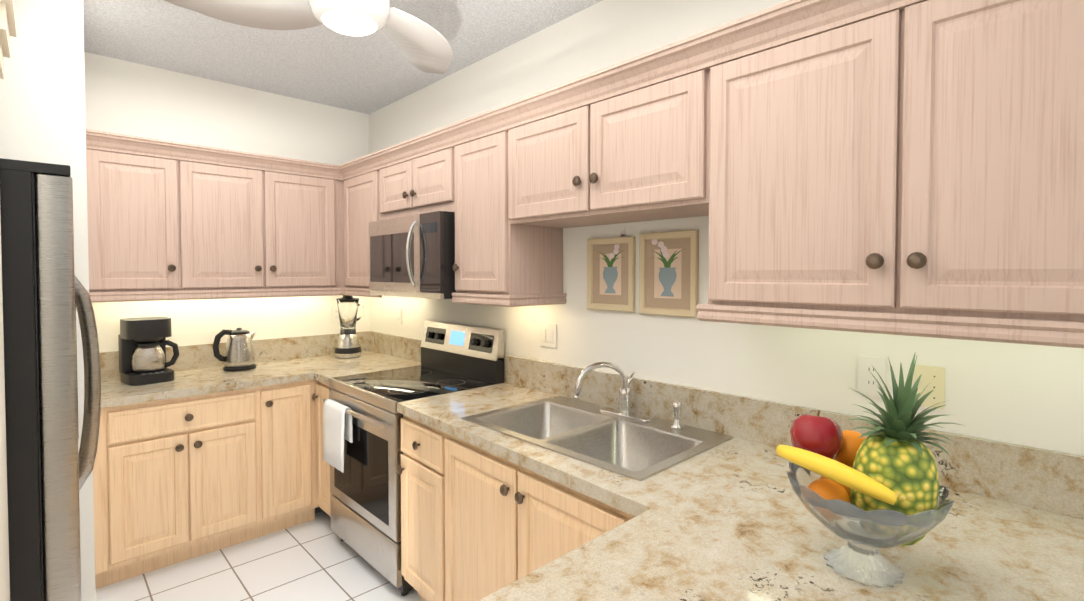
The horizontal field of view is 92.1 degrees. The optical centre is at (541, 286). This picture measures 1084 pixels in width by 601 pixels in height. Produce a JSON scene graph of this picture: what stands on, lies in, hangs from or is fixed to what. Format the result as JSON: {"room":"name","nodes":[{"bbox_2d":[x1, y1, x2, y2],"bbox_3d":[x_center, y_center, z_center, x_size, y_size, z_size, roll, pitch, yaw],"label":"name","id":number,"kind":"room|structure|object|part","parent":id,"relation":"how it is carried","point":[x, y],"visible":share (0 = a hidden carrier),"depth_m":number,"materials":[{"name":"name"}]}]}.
{"room":"kitchen","nodes":[
{"label":"kitchen","id":0,"kind":"room"},
{"bbox_2d":[0,214,9,600],"bbox_3d":[-1.730,0.165,-0.577,3.155,2.690,2.230,-1,2,-44],"label":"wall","id":1,"kind":"structure","parent":0,"point":[4,570],"depth_m":1.24,"materials":[{"name":"white paint"}]},
{"bbox_2d":[0,0,16,78],"bbox_3d":[-1.241,-0.579,1.205,0.037,0.140,0.240,-1,2,-44],"label":"crown molding","id":2,"kind":"structure","parent":1,"relation":"attached to","point":[8,29],"depth_m":1.20,"materials":[{"name":"beige"}]},
{"bbox_2d":[0,0,95,600],"bbox_3d":[-2.815,0.106,1.870,1.765,2.690,0.930,-1,2,-44],"label":"wall","id":3,"kind":"structure","parent":0,"point":[42,102],"depth_m":2.07,"materials":[{"name":"white paint"}]},
{"bbox_2d":[86,129,185,295],"bbox_3d":[-2.229,-0.369,2.817,0.402,0.794,0.347,-1,2,-44],"label":"upper cabinet","id":4,"kind":"object","parent":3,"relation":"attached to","point":[134,183],"depth_m":2.70,"materials":[{"name":"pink wood"}]},
{"bbox_2d":[84,52,370,352],"bbox_3d":[-2.536,0.082,2.848,3.520,2.690,0.100,-1,2,-44],"label":"wall","id":5,"kind":"structure","parent":0,"point":[131,98],"depth_m":3.26,"materials":[{"name":"white paint"}]},
{"bbox_2d":[182,143,341,291],"bbox_3d":[-1.751,-0.380,3.274,0.921,0.794,0.347,-1,2,-44],"label":"upper cabinet","id":6,"kind":"object","parent":5,"relation":"attached to","point":[252,222],"depth_m":3.10,"materials":[{"name":"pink wood"}]},
{"bbox_3d":[-0.425,0.074,1.841,1.650,0.050,3.610,-1,2,-44],"label":"light rail mount","id":7,"kind":"part","parent":6,"relation":"part of","materials":[{"name":"brown wood"}]},
{"bbox_2d":[332,306,339,322],"bbox_3d":[-1.484,0.204,3.777,0.070,0.115,0.009,-1,2,-44],"label":"outlet","id":8,"kind":"object","parent":5,"relation":"attached to","point":[335,315],"visible":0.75,"depth_m":3.77,"materials":[{"name":"white plastic"}]},
{"bbox_2d":[96,507,424,600],"bbox_3d":[-0.696,1.550,-0.131,5.220,0.100,7.200,-1,2,-44],"label":"floor","id":9,"kind":"structure","parent":0,"point":[316,559],"depth_m":2.58,"materials":[{"name":"tile"}]},
{"bbox_2d":[0,158,100,600],"bbox_3d":[-1.848,0.566,1.504,0.882,1.787,0.900,-1,2,-44],"label":"refrigerator","id":10,"kind":"object","parent":9,"relation":"on","point":[45,293],"visible":1,"depth_m":1.39,"materials":[{"name":"silver metal"}]},
{"bbox_2d":[93,387,264,588],"bbox_3d":[-2.025,0.991,2.857,0.707,0.872,0.618,-1,2,-44],"label":"base cabinet","id":11,"kind":"object","parent":9,"relation":"on","point":[177,480],"depth_m":2.62,"materials":[{"name":"brown wood"}]},
{"bbox_2d":[100,331,395,407],"bbox_3d":[-1.674,0.452,3.160,1.651,0.185,0.648,-1,2,-44],"label":"countertop","id":12,"kind":"structure","parent":11,"relation":"on","point":[197,371],"depth_m":3.03,"materials":[{"name":"stone"}]},
{"bbox_2d":[118,317,179,385],"bbox_3d":[-2.129,0.344,2.841,0.256,0.335,0.261,-1,2,-44],"label":"coffee maker","id":13,"kind":"object","parent":12,"relation":"on","point":[143,342],"visible":1,"depth_m":2.78,"materials":[{"name":"black plastic"}]},
{"bbox_2d":[212,328,255,370],"bbox_3d":[-1.856,0.379,3.159,0.244,0.250,0.175,-1,2,-44],"label":"kettle","id":14,"kind":"object","parent":12,"relation":"on","point":[239,354],"visible":1,"depth_m":3.11,"materials":[{"name":"silver metal"}]},
{"bbox_2d":[335,295,363,357],"bbox_3d":[-1.340,0.276,3.649,0.206,0.432,0.177,-1,2,-44],"label":"blender","id":15,"kind":"object","parent":12,"relation":"on","point":[348,345],"visible":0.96,"depth_m":3.59,"materials":[{"name":"silver plastic"}]},
{"bbox_2d":[261,380,316,534],"bbox_3d":[-1.652,0.982,3.214,0.326,0.872,0.618,-1,2,-44],"label":"base cabinet","id":16,"kind":"object","parent":9,"relation":"on","point":[286,408],"depth_m":2.99,"materials":[{"name":"brown wood"}]},
{"bbox_2d":[313,379,331,516],"bbox_3d":[-1.032,0.981,3.233,0.637,0.872,0.250,-1,2,-44],"label":"base cabinet","id":17,"kind":"object","parent":9,"relation":"on","point":[321,469],"depth_m":3.05,"materials":[{"name":"brown wood"}]},
{"bbox_2d":[312,336,421,384],"bbox_3d":[-1.019,0.451,3.199,0.648,0.185,0.200,-1,2,-44],"label":"countertop","id":18,"kind":"structure","parent":17,"relation":"on","point":[325,365],"depth_m":3.49,"materials":[{"name":"stone"}]},
{"bbox_2d":[323,320,503,595],"bbox_3d":[-0.717,0.828,2.825,0.706,1.200,0.760,-1,2,-44],"label":"range","id":19,"kind":"object","parent":9,"relation":"on","point":[362,451],"visible":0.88,"depth_m":2.67,"materials":[{"name":"silver metal"}]},
{"bbox_2d":[323,398,352,472],"bbox_3d":[-1.065,0.767,2.716,0.054,0.327,0.256,-1,2,-44],"label":"towel","id":20,"kind":"object","parent":19,"relation":"hanging from","point":[337,423],"depth_m":2.69,"materials":[{"name":"white fabric"}]},
{"bbox_2d":[397,415,439,599],"bbox_3d":[-0.309,1.001,2.408,0.617,0.872,0.403,-1,2,-44],"label":"base cabinet","id":21,"kind":"object","parent":9,"relation":"on","point":[412,468],"depth_m":2.27,"materials":[{"name":"brown wood"}]},
{"bbox_3d":[-0.309,1.001,2.407,0.617,0.873,0.404,-1,2,-44],"label":"drawer","id":22,"kind":"part","parent":21,"relation":"part of","materials":[{"name":"brown wood"}]},
{"bbox_2d":[425,427,633,600],"bbox_3d":[0.129,1.013,1.915,0.630,0.872,0.963,-1,2,-44],"label":"base cabinet","id":23,"kind":"object","parent":9,"relation":"on","point":[492,521],"depth_m":1.84,"materials":[{"name":"brown wood"}]},
{"bbox_2d":[479,503,895,600],"bbox_3d":[0.266,0.585,0.668,0.847,0.040,0.900,-1,2,-44],"label":"countertop","id":24,"kind":"structure","parent":23,"relation":"on","point":[654,555],"depth_m":1.01,"materials":[{"name":"stone"}]},
{"bbox_2d":[376,343,1083,600],"bbox_3d":[0.350,0.519,1.714,0.721,0.424,2.300,-1,2,-44],"label":"countertop","id":25,"kind":"structure","parent":23,"relation":"on","point":[696,483],"depth_m":1.44,"materials":[{"name":"stone"}]},
{"bbox_2d":[776,352,965,587],"bbox_3d":[0.635,0.340,1.023,0.281,0.430,0.297,-1,2,-44],"label":"fruit bowl","id":26,"kind":"object","parent":25,"relation":"on","point":[873,492],"visible":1,"depth_m":0.98,"materials":[{"name":"clear glass"}]},
{"bbox_3d":[0.633,0.468,1.029,0.281,0.175,0.281,-1,2,-44],"label":"glass","id":27,"kind":"part","parent":26,"relation":"part of","materials":[{"name":"white"}]},
{"bbox_2d":[83,0,601,113],"bbox_3d":[-0.696,-1.240,-0.198,5.220,0.100,7.200,-1,2,-44],"label":"ceiling","id":28,"kind":"structure","parent":0,"point":[365,74],"depth_m":2.74,"materials":[{"name":"white paint"}]},
{"bbox_2d":[164,0,452,73],"bbox_3d":[-0.559,-1.040,1.656,1.029,0.386,0.930,-1,2,-44],"label":"ceiling fan","id":29,"kind":"object","parent":28,"relation":"hanging from","point":[423,46],"visible":1,"depth_m":1.78,"materials":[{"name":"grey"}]},
{"bbox_3d":[-0.637,-1.042,1.729,0.260,0.386,0.260,-1,2,-44],"label":"motor","id":30,"kind":"part","parent":29,"relation":"part of","materials":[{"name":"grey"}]},
{"bbox_2d":[369,0,1083,455],"bbox_3d":[1.118,0.115,1.497,0.100,2.690,7.100,-1,2,-44],"label":"wall","id":31,"kind":"structure","parent":0,"point":[1025,394],"depth_m":2.02,"materials":[{"name":"white paint"}]},
{"bbox_2d":[342,152,377,291],"bbox_3d":[-1.021,-0.383,3.399,0.347,0.794,0.520,-1,2,-44],"label":"upper cabinet","id":32,"kind":"object","parent":31,"relation":"attached to","point":[359,177],"depth_m":3.29,"materials":[{"name":"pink wood"}]},
{"bbox_3d":[-0.543,-0.698,1.710,1.323,0.084,3.610,-1,2,-44],"label":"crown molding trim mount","id":33,"kind":"part","parent":32,"relation":"part of","materials":[{"name":"brown wood"}]},
{"bbox_2d":[396,308,401,324],"bbox_3d":[-0.994,0.208,3.632,0.009,0.115,0.070,-1,2,-44],"label":"electrical outlet","id":34,"kind":"object","parent":31,"relation":"attached to","point":[398,315],"visible":1,"depth_m":3.63,"materials":[{"name":"white plastic"}]},
{"bbox_2d":[378,125,449,219],"bbox_3d":[-0.576,-0.572,2.927,0.347,0.394,0.770,-1,2,-44],"label":"upper cabinet","id":35,"kind":"object","parent":31,"relation":"attached to","point":[414,175],"depth_m":2.77,"materials":[{"name":"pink wood"}]},
{"bbox_2d":[369,211,455,298],"bbox_3d":[-0.626,-0.158,2.888,0.455,0.423,0.756,-1,2,-44],"label":"over-the-range microwave","id":36,"kind":"object","parent":35,"relation":"attached to","point":[412,256],"visible":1,"depth_m":2.65,"materials":[{"name":"silver metal"}]},
{"bbox_2d":[450,108,565,299],"bbox_3d":[-0.168,-0.362,2.505,0.347,0.794,0.410,-1,2,-44],"label":"upper cabinet","id":37,"kind":"object","parent":31,"relation":"attached to","point":[493,262],"depth_m":2.37,"materials":[{"name":"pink wood"}]},
{"bbox_2d":[539,322,556,347],"bbox_3d":[0.027,0.239,2.561,0.010,0.115,0.116,-1,2,-44],"label":"rocker light switch","id":38,"kind":"object","parent":31,"relation":"attached to","point":[547,334],"visible":1,"depth_m":2.56,"materials":[{"name":"white plastic"}]},
{"bbox_2d":[100,331,1083,518],"bbox_3d":[-0.545,0.460,1.977,1.651,0.144,3.918,-1,2,-44],"label":"backsplash","id":39,"kind":"structure","parent":31,"relation":"attached to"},
{"bbox_2d":[502,36,697,231],"bbox_3d":[0.294,-0.505,2.017,0.347,0.484,0.930,-1,2,-44],"label":"upper cabinet","id":40,"kind":"object","parent":31,"relation":"attached to","point":[616,144],"depth_m":1.84,"materials":[{"name":"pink wood"}]},
{"bbox_2d":[587,231,635,311],"bbox_3d":[0.295,-0.065,2.267,0.019,0.342,0.255,-1,2,-44],"label":"picture frame","id":41,"kind":"object","parent":31,"relation":"attached to","point":[611,265],"visible":1,"depth_m":2.26,"materials":[{"name":"beige wood"}]},
{"bbox_2d":[639,230,698,317],"bbox_3d":[0.494,-0.053,2.059,0.019,0.339,0.260,-1,2,-44],"label":"picture frame","id":42,"kind":"object","parent":31,"relation":"attached to","point":[668,271],"visible":1,"depth_m":2.05,"materials":[{"name":"beige wood"}]},
{"bbox_2d":[858,355,885,396],"bbox_3d":[0.984,0.268,1.560,0.009,0.115,0.070,-1,2,-44],"label":"electrical outlet","id":43,"kind":"object","parent":31,"relation":"attached to","point":[868,384],"visible":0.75,"depth_m":1.56,"materials":[{"name":"white plastic"}]},
{"bbox_2d":[698,0,1083,331],"bbox_3d":[0.954,-0.333,1.330,0.347,0.794,0.981,-1,2,-44],"label":"upper cabinet","id":44,"kind":"object","parent":31,"relation":"attached to","point":[894,166],"depth_m":1.22,"materials":[{"name":"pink wood"}]},
{"bbox_2d":[914,365,944,408],"bbox_3d":[1.082,0.281,1.460,0.006,0.115,0.070,-1,2,-44],"label":"outlet plate","id":45,"kind":"object","parent":31,"relation":"attached to","point":[934,376],"visible":0.79,"depth_m":1.45,"materials":[{"name":"beige plastic"}]}
]}

